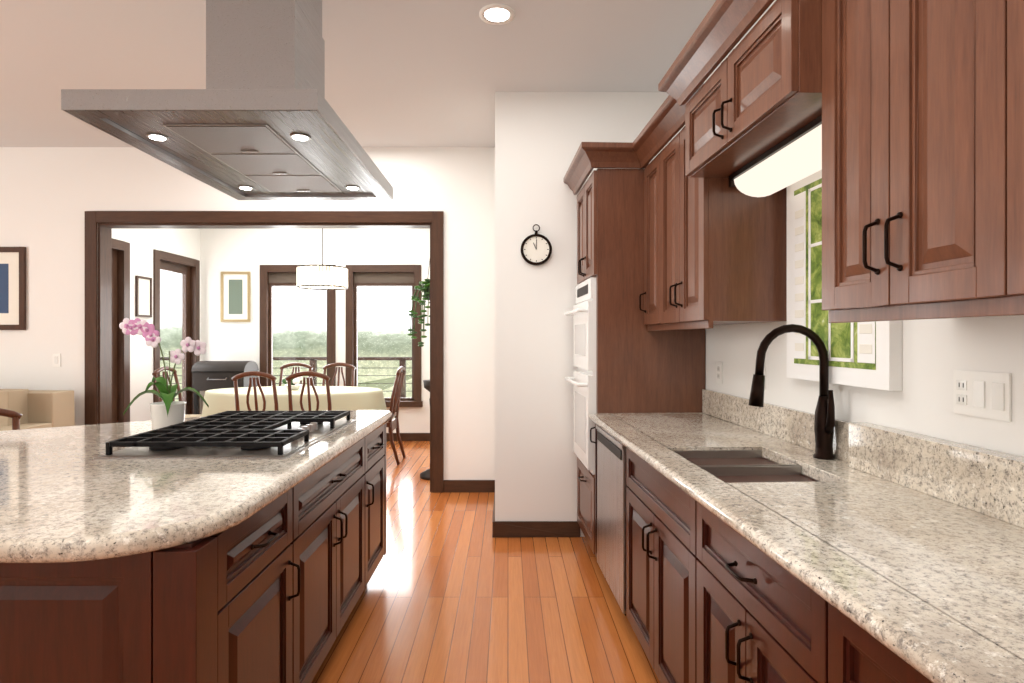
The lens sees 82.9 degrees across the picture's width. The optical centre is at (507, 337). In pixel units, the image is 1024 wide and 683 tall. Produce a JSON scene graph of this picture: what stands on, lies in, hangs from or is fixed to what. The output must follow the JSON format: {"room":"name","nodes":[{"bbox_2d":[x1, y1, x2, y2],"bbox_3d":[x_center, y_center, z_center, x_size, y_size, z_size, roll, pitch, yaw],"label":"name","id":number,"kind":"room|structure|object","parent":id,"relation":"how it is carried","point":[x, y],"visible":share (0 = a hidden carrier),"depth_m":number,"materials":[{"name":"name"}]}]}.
{"room":"kitchen","nodes":[
{"label":"kitchen","id":0,"kind":"room"},
{"bbox_2d":[112,229,200,421],"bbox_3d":[-4.075,-0.160,6.373,0.150,3.000,2.353,0,0,0],"label":"wall","id":1,"kind":"structure","parent":0,"point":[144,243],"depth_m":6.38,"materials":[{"name":"white paint"}]},
{"bbox_2d":[112,238,129,422],"bbox_3d":[-4.050,0.169,5.710,0.140,2.343,0.800,0,0,0],"label":"door frame","id":2,"kind":"structure","parent":1,"relation":"attached to","point":[120,313],"depth_m":6.01,"materials":[{"name":"brown wood"}]},
{"bbox_2d":[135,276,151,316],"bbox_3d":[-3.987,-0.450,6.350,0.024,0.441,0.260,0,0,0],"label":"framed picture","id":3,"kind":"object","parent":1,"relation":"attached to","point":[143,296],"visible":0.98,"depth_m":6.34,"materials":[{"name":"white paper"}]},
{"bbox_2d":[153,249,199,413],"bbox_3d":[-4.050,0.169,7.015,0.140,2.343,0.950,0,0,0],"label":"door frame","id":4,"kind":"structure","parent":1,"relation":"attached to","point":[188,268],"depth_m":7.29,"materials":[{"name":"brown wood"}]},
{"bbox_2d":[0,147,455,479],"bbox_3d":[-3.825,-0.160,5.122,6.750,3.000,0.150,0,0,0],"label":"wall","id":5,"kind":"structure","parent":0,"point":[49,196],"depth_m":5.05,"materials":[{"name":"white paint"}]},
{"bbox_2d":[0,247,25,329],"bbox_3d":[-4.520,-0.430,5.034,0.660,0.722,0.024,0,0,0],"label":"framed picture","id":6,"kind":"object","parent":5,"relation":"attached to","point":[12,288],"visible":0.98,"depth_m":5.03,"materials":[{"name":"brown wood"}]},
{"bbox_2d":[52,354,60,366],"bbox_3d":[-3.925,0.193,5.041,0.070,0.115,0.010,0,0,0],"label":"light switch","id":7,"kind":"object","parent":5,"relation":"attached to","point":[56,360],"visible":1,"depth_m":5.04,"materials":[{"name":"white plastic"}]},
{"bbox_2d":[85,211,443,492],"bbox_3d":[-2.115,0.120,5.122,3.110,2.445,0.194,0,0,0],"label":"trim","id":8,"kind":"structure","parent":5,"relation":"attached to","point":[100,226],"depth_m":5.03,"materials":[{"name":"brown wood"}]},
{"bbox_2d":[443,480,493,491],"bbox_3d":[-0.340,1.288,5.040,0.440,0.105,0.019,0,0,0],"label":"baseboard","id":9,"kind":"structure","parent":5,"relation":"attached to","point":[448,485],"depth_m":5.03,"materials":[{"name":"brown wood"}]},
{"bbox_2d":[201,229,429,432],"bbox_3d":[-2.300,-0.160,7.625,3.700,3.000,0.150,0,0,0],"label":"wall","id":10,"kind":"structure","parent":0,"point":[238,250],"depth_m":7.55,"materials":[{"name":"white paint"}]},
{"bbox_2d":[221,272,250,321],"bbox_3d":[-3.540,-0.535,7.537,0.380,0.652,0.024,0,0,0],"label":"framed picture","id":11,"kind":"object","parent":10,"relation":"attached to","point":[235,296],"visible":1,"depth_m":7.54,"materials":[{"name":"beige paper"}]},
{"bbox_2d":[260,265,335,386],"bbox_3d":[-2.735,-0.029,7.585,1.023,1.847,0.170,0,0,0],"label":"window","id":12,"kind":"structure","parent":10,"relation":"in","point":[271,276],"depth_m":7.53,"materials":[{"name":"brown wood"}]},
{"bbox_2d":[346,265,422,406],"bbox_3d":[-1.619,-0.029,7.585,1.022,1.847,0.170,0,0,0],"label":"window","id":13,"kind":"structure","parent":10,"relation":"in","point":[384,275],"depth_m":7.56,"materials":[{"name":"brown wood"}]},
{"bbox_2d":[386,433,429,440],"bbox_3d":[-2.223,1.288,7.543,3.553,0.105,0.019,0,0,0],"label":"baseboard","id":14,"kind":"structure","parent":10,"relation":"attached to","point":[404,436],"depth_m":7.53,"materials":[{"name":"brown wood"}]},
{"bbox_2d":[0,0,715,146],"bbox_3d":[-2.900,-1.700,2.775,8.600,0.080,9.950,0,0,0],"label":"ceiling","id":15,"kind":"structure","parent":0,"point":[419,73],"depth_m":3.42,"materials":[{"name":"grey paint"}]},
{"bbox_2d":[61,0,392,199],"bbox_3d":[-1.005,-1.188,2.430,0.811,0.939,1.201,0,0,0],"label":"range hood","id":16,"kind":"object","parent":15,"relation":"hanging from","point":[257,118],"visible":1,"depth_m":2.15,"materials":[{"name":"silver metal"}]},
{"bbox_2d":[297,229,347,289],"bbox_3d":[-2.020,-1.101,6.320,0.536,1.116,0.536,0,0,0],"label":"chandelier","id":17,"kind":"object","parent":15,"relation":"hanging from","point":[311,277],"visible":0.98,"depth_m":6.13,"materials":[{"name":"white fabric"}]},
{"bbox_2d":[407,260,429,346],"bbox_3d":[-0.696,-0.759,5.532,0.548,1.800,0.432,0,0,0],"label":"hanging fern","id":18,"kind":"object","parent":15,"relation":"hanging from","point":[424,287],"visible":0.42,"depth_m":5.41,"materials":[{"name":"green plant"}]},
{"bbox_2d":[479,4,514,24],"bbox_3d":[-0.056,-1.654,2.970,0.184,0.010,0.184,0,0,0],"label":"recessed light","id":19,"kind":"object","parent":15,"relation":"in","point":[497,14],"visible":1,"depth_m":2.96,"materials":[{"name":"white glass"}]},
{"bbox_2d":[311,441,659,682],"bbox_3d":[-2.900,1.370,2.775,8.600,0.060,9.950,0,0,0],"label":"floor","id":20,"kind":"structure","parent":0,"point":[454,591],"depth_m":2.87,"materials":[{"name":"brown wood"}]},
{"bbox_2d":[0,408,22,429],"bbox_3d":[-2.802,0.861,3.010,0.442,0.961,0.506,0,0,-37],"label":"counter stool","id":21,"kind":"object","parent":20,"relation":"on","point":[15,416],"visible":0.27,"depth_m":3.28,"materials":[{"name":"brown wood"}]},
{"bbox_2d":[0,389,74,430],"bbox_3d":[-4.785,0.874,4.425,2.250,0.928,0.970,0,0,0],"label":"sofa","id":22,"kind":"object","parent":20,"relation":"on","point":[44,408],"visible":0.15,"depth_m":4.66,"materials":[{"name":"beige fabric"}]},
{"bbox_2d":[152,366,201,417],"bbox_3d":[-3.507,0.825,6.320,0.506,1.034,0.442,0,0,0],"label":"dining chair","id":23,"kind":"object","parent":20,"relation":"on","point":[156,372],"visible":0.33,"depth_m":6.35,"materials":[{"name":"brown wood"}]},
{"bbox_2d":[0,418,390,682],"bbox_3d":[-1.607,0.903,2.315,1.886,0.870,2.034,0,0,0],"label":"kitchen island","id":24,"kind":"object","parent":20,"relation":"on","point":[236,547],"depth_m":1.48,"materials":[{"name":"brown wood"}]},
{"bbox_2d":[0,410,391,569],"bbox_3d":[-1.730,0.443,2.283,2.140,0.051,2.187,0,0,0],"label":"island countertop","id":25,"kind":"structure","parent":24,"relation":"on","point":[123,495],"depth_m":1.71,"materials":[{"name":"beige stone"}]},
{"bbox_2d":[119,318,208,429],"bbox_3d":[-1.527,0.164,2.556,0.362,0.505,0.252,0,0,0],"label":"orchid","id":26,"kind":"object","parent":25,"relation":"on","point":[168,411],"visible":1,"depth_m":2.54,"materials":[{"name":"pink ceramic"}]},
{"bbox_2d":[93,410,356,459],"bbox_3d":[-1.097,0.391,2.465,0.665,0.055,0.930,0,0,0],"label":"cooktop","id":27,"kind":"object","parent":25,"relation":"in","point":[227,435],"depth_m":2.20,"materials":[{"name":"black metal"}]},
{"bbox_2d":[191,361,258,413],"bbox_3d":[-3.510,0.811,7.203,0.644,1.053,0.458,0,0,0],"label":"barbecue grill","id":28,"kind":"object","parent":20,"relation":"on","point":[208,375],"visible":0.52,"depth_m":7.02,"materials":[{"name":"grey metal"}]},
{"bbox_2d":[232,371,278,410],"bbox_3d":[-2.360,0.825,5.623,0.442,1.034,0.506,0,0,0],"label":"dining chair","id":29,"kind":"object","parent":20,"relation":"on","point":[253,373],"visible":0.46,"depth_m":5.40,"materials":[{"name":"brown wood"}]},
{"bbox_2d":[201,376,386,416],"bbox_3d":[-2.320,0.868,6.331,1.975,0.940,1.110,0,0,0],"label":"dining table","id":30,"kind":"object","parent":20,"relation":"on","point":[342,398],"visible":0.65,"depth_m":5.95,"materials":[{"name":"beige fabric"}]},
{"bbox_2d":[279,363,312,385],"bbox_3d":[-2.660,0.825,7.057,0.442,1.034,0.506,0,0,0],"label":"dining chair","id":31,"kind":"object","parent":20,"relation":"on","point":[309,367],"visible":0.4,"depth_m":7.27,"materials":[{"name":"brown wood"}]},
{"bbox_2d":[285,371,331,410],"bbox_3d":[-1.860,0.825,5.623,0.442,1.034,0.506,0,0,0],"label":"dining chair","id":32,"kind":"object","parent":20,"relation":"on","point":[306,373],"visible":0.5,"depth_m":5.40,"materials":[{"name":"brown wood"}]},
{"bbox_2d":[322,363,355,386],"bbox_3d":[-2.120,0.825,7.057,0.442,1.034,0.506,0,0,0],"label":"dining chair","id":33,"kind":"object","parent":20,"relation":"on","point":[352,367],"visible":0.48,"depth_m":7.27,"materials":[{"name":"brown wood"}]},
{"bbox_2d":[386,366,405,464],"bbox_3d":[-1.393,0.825,6.320,0.506,1.034,0.442,0,0,0],"label":"dining chair","id":34,"kind":"object","parent":20,"relation":"on","point":[392,424],"visible":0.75,"depth_m":6.26,"materials":[{"name":"brown wood"}]},
{"bbox_2d":[420,380,429,479],"bbox_3d":[-0.700,0.873,5.600,0.300,0.930,0.300,0,0,0],"label":"plant stand","id":35,"kind":"object","parent":20,"relation":"on","point":[425,475],"visible":0.25,"depth_m":5.52,"materials":[{"name":"grey"}]},
{"bbox_2d":[492,480,496,537],"bbox_3d":[-0.098,1.288,4.473,0.019,0.105,1.156,0,0,0],"label":"baseboard","id":36,"kind":"structure","parent":20,"relation":"on","point":[494,534],"depth_m":3.90,"materials":[{"name":"brown wood"}]},
{"bbox_2d":[498,521,579,537],"bbox_3d":[0.213,1.288,3.903,0.546,0.105,0.019,0,0,0],"label":"baseboard","id":37,"kind":"structure","parent":20,"relation":"on","point":[502,529],"depth_m":3.90,"materials":[{"name":"brown wood"}]},
{"bbox_2d":[565,168,704,553],"bbox_3d":[0.749,0.189,3.591,0.728,2.298,0.600,0,0,-2],"label":"tall cabinet","id":38,"kind":"object","parent":20,"relation":"on","point":[625,360],"visible":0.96,"depth_m":3.29,"materials":[{"name":"brown wood"}]},
{"bbox_2d":[589,389,756,591],"bbox_3d":[0.806,0.808,2.935,0.673,1.060,0.712,0,0,-2],"label":"dishwasher","id":39,"kind":"object","parent":20,"relation":"on","point":[603,422],"depth_m":3.00,"materials":[{"name":"silver metal"}]},
{"bbox_2d":[613,396,871,682],"bbox_3d":[0.839,0.808,2.154,0.673,1.060,0.852,0,0,-2],"label":"base cabinet","id":40,"kind":"object","parent":20,"relation":"on","point":[644,444],"depth_m":2.33,"materials":[{"name":"brown wood"}]},
{"bbox_2d":[748,324,835,459],"bbox_3d":[1.002,0.188,2.037,0.305,0.474,0.094,0,0,-2],"label":"faucet","id":41,"kind":"object","parent":40,"relation":"on","point":[825,421],"depth_m":2.04,"materials":[{"name":"black metal"}]},
{"bbox_2d":[677,424,1023,682],"bbox_3d":[0.870,0.808,1.401,0.673,1.060,0.654,0,0,-2],"label":"base cabinet","id":42,"kind":"object","parent":20,"relation":"on","point":[754,538],"depth_m":1.62,"materials":[{"name":"brown wood"}]},
{"bbox_2d":[797,476,1023,682],"bbox_3d":[0.898,0.808,0.745,0.673,1.060,0.660,0,0,-2],"label":"base cabinet","id":43,"kind":"object","parent":20,"relation":"on","point":[899,581],"depth_m":1.07,"materials":[{"name":"beige stone"}]},
{"bbox_2d":[456,92,671,536],"bbox_3d":[0.415,-0.160,5.806,1.730,3.000,3.787,0,0,0],"label":"wall","id":44,"kind":"structure","parent":0,"point":[515,367],"depth_m":3.91,"materials":[{"name":"white paint"}]},
{"bbox_2d":[521,224,551,264],"bbox_3d":[0.190,-0.626,3.896,0.210,0.275,0.030,0,0,0],"label":"wall clock","id":45,"kind":"object","parent":44,"relation":"attached to","point":[536,248],"visible":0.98,"depth_m":3.89,"materials":[{"name":"black metal"}]},
{"bbox_2d":[672,0,1023,456],"bbox_3d":[1.308,-0.160,0.839,0.150,3.000,6.813,0,0,-2],"label":"wall","id":46,"kind":"structure","parent":0,"point":[936,353],"depth_m":1.69,"materials":[{"name":"white paint"}]},
{"bbox_2d":[639,158,654,330],"bbox_3d":[0.954,-0.500,3.146,0.356,0.920,0.299,0,0,-2],"label":"upper cabinet","id":47,"kind":"object","parent":46,"relation":"attached to","point":[649,172],"depth_m":3.22,"materials":[{"name":"brown wood"}]},
{"bbox_2d":[716,361,722,383],"bbox_3d":[1.132,0.185,3.111,0.008,0.116,0.072,0,0,-2],"label":"electrical outlet plate","id":48,"kind":"object","parent":46,"relation":"attached to","point":[719,372],"visible":1,"depth_m":3.10,"materials":[{"name":"white plastic"}]},
{"bbox_2d":[655,133,794,330],"bbox_3d":[0.973,-0.500,2.697,0.356,0.920,0.599,0,0,-2],"label":"upper cabinet","id":49,"kind":"object","parent":46,"relation":"attached to","point":[721,245],"depth_m":2.40,"materials":[{"name":"brown wood"}]},
{"bbox_2d":[679,0,818,183],"bbox_3d":[0.963,-0.810,1.981,0.436,0.300,0.829,0,0,-2],"label":"upper cabinet","id":50,"kind":"object","parent":46,"relation":"attached to","point":[751,118],"depth_m":1.86,"materials":[{"name":"brown wood"}]},
{"bbox_2d":[563,0,773,194],"bbox_3d":[0.692,-1.020,1.747,0.453,0.120,4.448,0,0,-2],"label":"crown molding","id":51,"kind":"structure","parent":50,"relation":"attached to","point":[722,29],"depth_m":2.34,"materials":[{"name":"brown wood"}]},
{"bbox_2d":[764,364,765,389],"bbox_3d":[1.151,0.175,2.640,0.010,0.116,0.072,0,0,-2],"label":"electrical outlet plate","id":52,"kind":"object","parent":46,"relation":"attached to","point":[765,376],"visible":0.17,"depth_m":2.60,"materials":[{"name":"white plastic"}]},
{"bbox_2d":[787,170,901,390],"bbox_3d":[1.159,-0.240,2.053,0.045,0.800,0.596,0,0,-2],"label":"window","id":53,"kind":"structure","parent":46,"relation":"in","point":[865,354],"depth_m":2.13,"materials":[{"name":"white wood"}]},
{"bbox_2d":[811,0,990,322],"bbox_3d":[1.032,-0.500,1.292,0.356,0.920,0.552,0,0,-2],"label":"upper cabinet","id":54,"kind":"object","parent":46,"relation":"attached to","point":[899,124],"depth_m":1.25,"materials":[{"name":"brown wood"}]},
{"bbox_2d":[954,370,1011,421],"bbox_3d":[1.200,0.143,1.474,0.010,0.116,0.165,0,0,-2],"label":"outlet","id":55,"kind":"object","parent":46,"relation":"attached to","point":[983,394],"visible":1,"depth_m":1.46,"materials":[{"name":"white plastic"}]},
{"bbox_2d":[991,0,1023,316],"bbox_3d":[1.055,-0.500,0.727,0.356,0.920,0.580,0,0,-2],"label":"upper cabinet","id":56,"kind":"object","parent":46,"relation":"attached to","point":[1007,16],"depth_m":1.01,"materials":[{"name":"brown wood"}]},
{"label":"outside","id":57,"kind":"structure","parent":0,"visible":0},
{"bbox_2d":[160,357,411,397],"bbox_3d":[-3.800,0.885,7.324,10.400,1.150,4.253,0,0,0],"label":"railing","id":58,"kind":"object","parent":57,"point":[314,369],"depth_m":9.35,"materials":[{"name":"brown wood"}]},
{"bbox_2d":[160,270,411,400],"bbox_3d":[-2.000,-11.660,21.000,120.000,54.000,90.000,0,0,0],"label":"landscape","id":59,"kind":"structure","parent":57,"point":[289,334],"depth_m":62.96,"materials":[{"name":"green plant"}]},
{"bbox_2d":[358,374,411,389],"bbox_3d":[0.000,8.590,30.000,140.000,9.500,80.000,0,0,0],"label":"ground","id":60,"kind":"structure","parent":57,"point":[381,386],"depth_m":55.12,"materials":[{"name":"green plant"}]}
]}

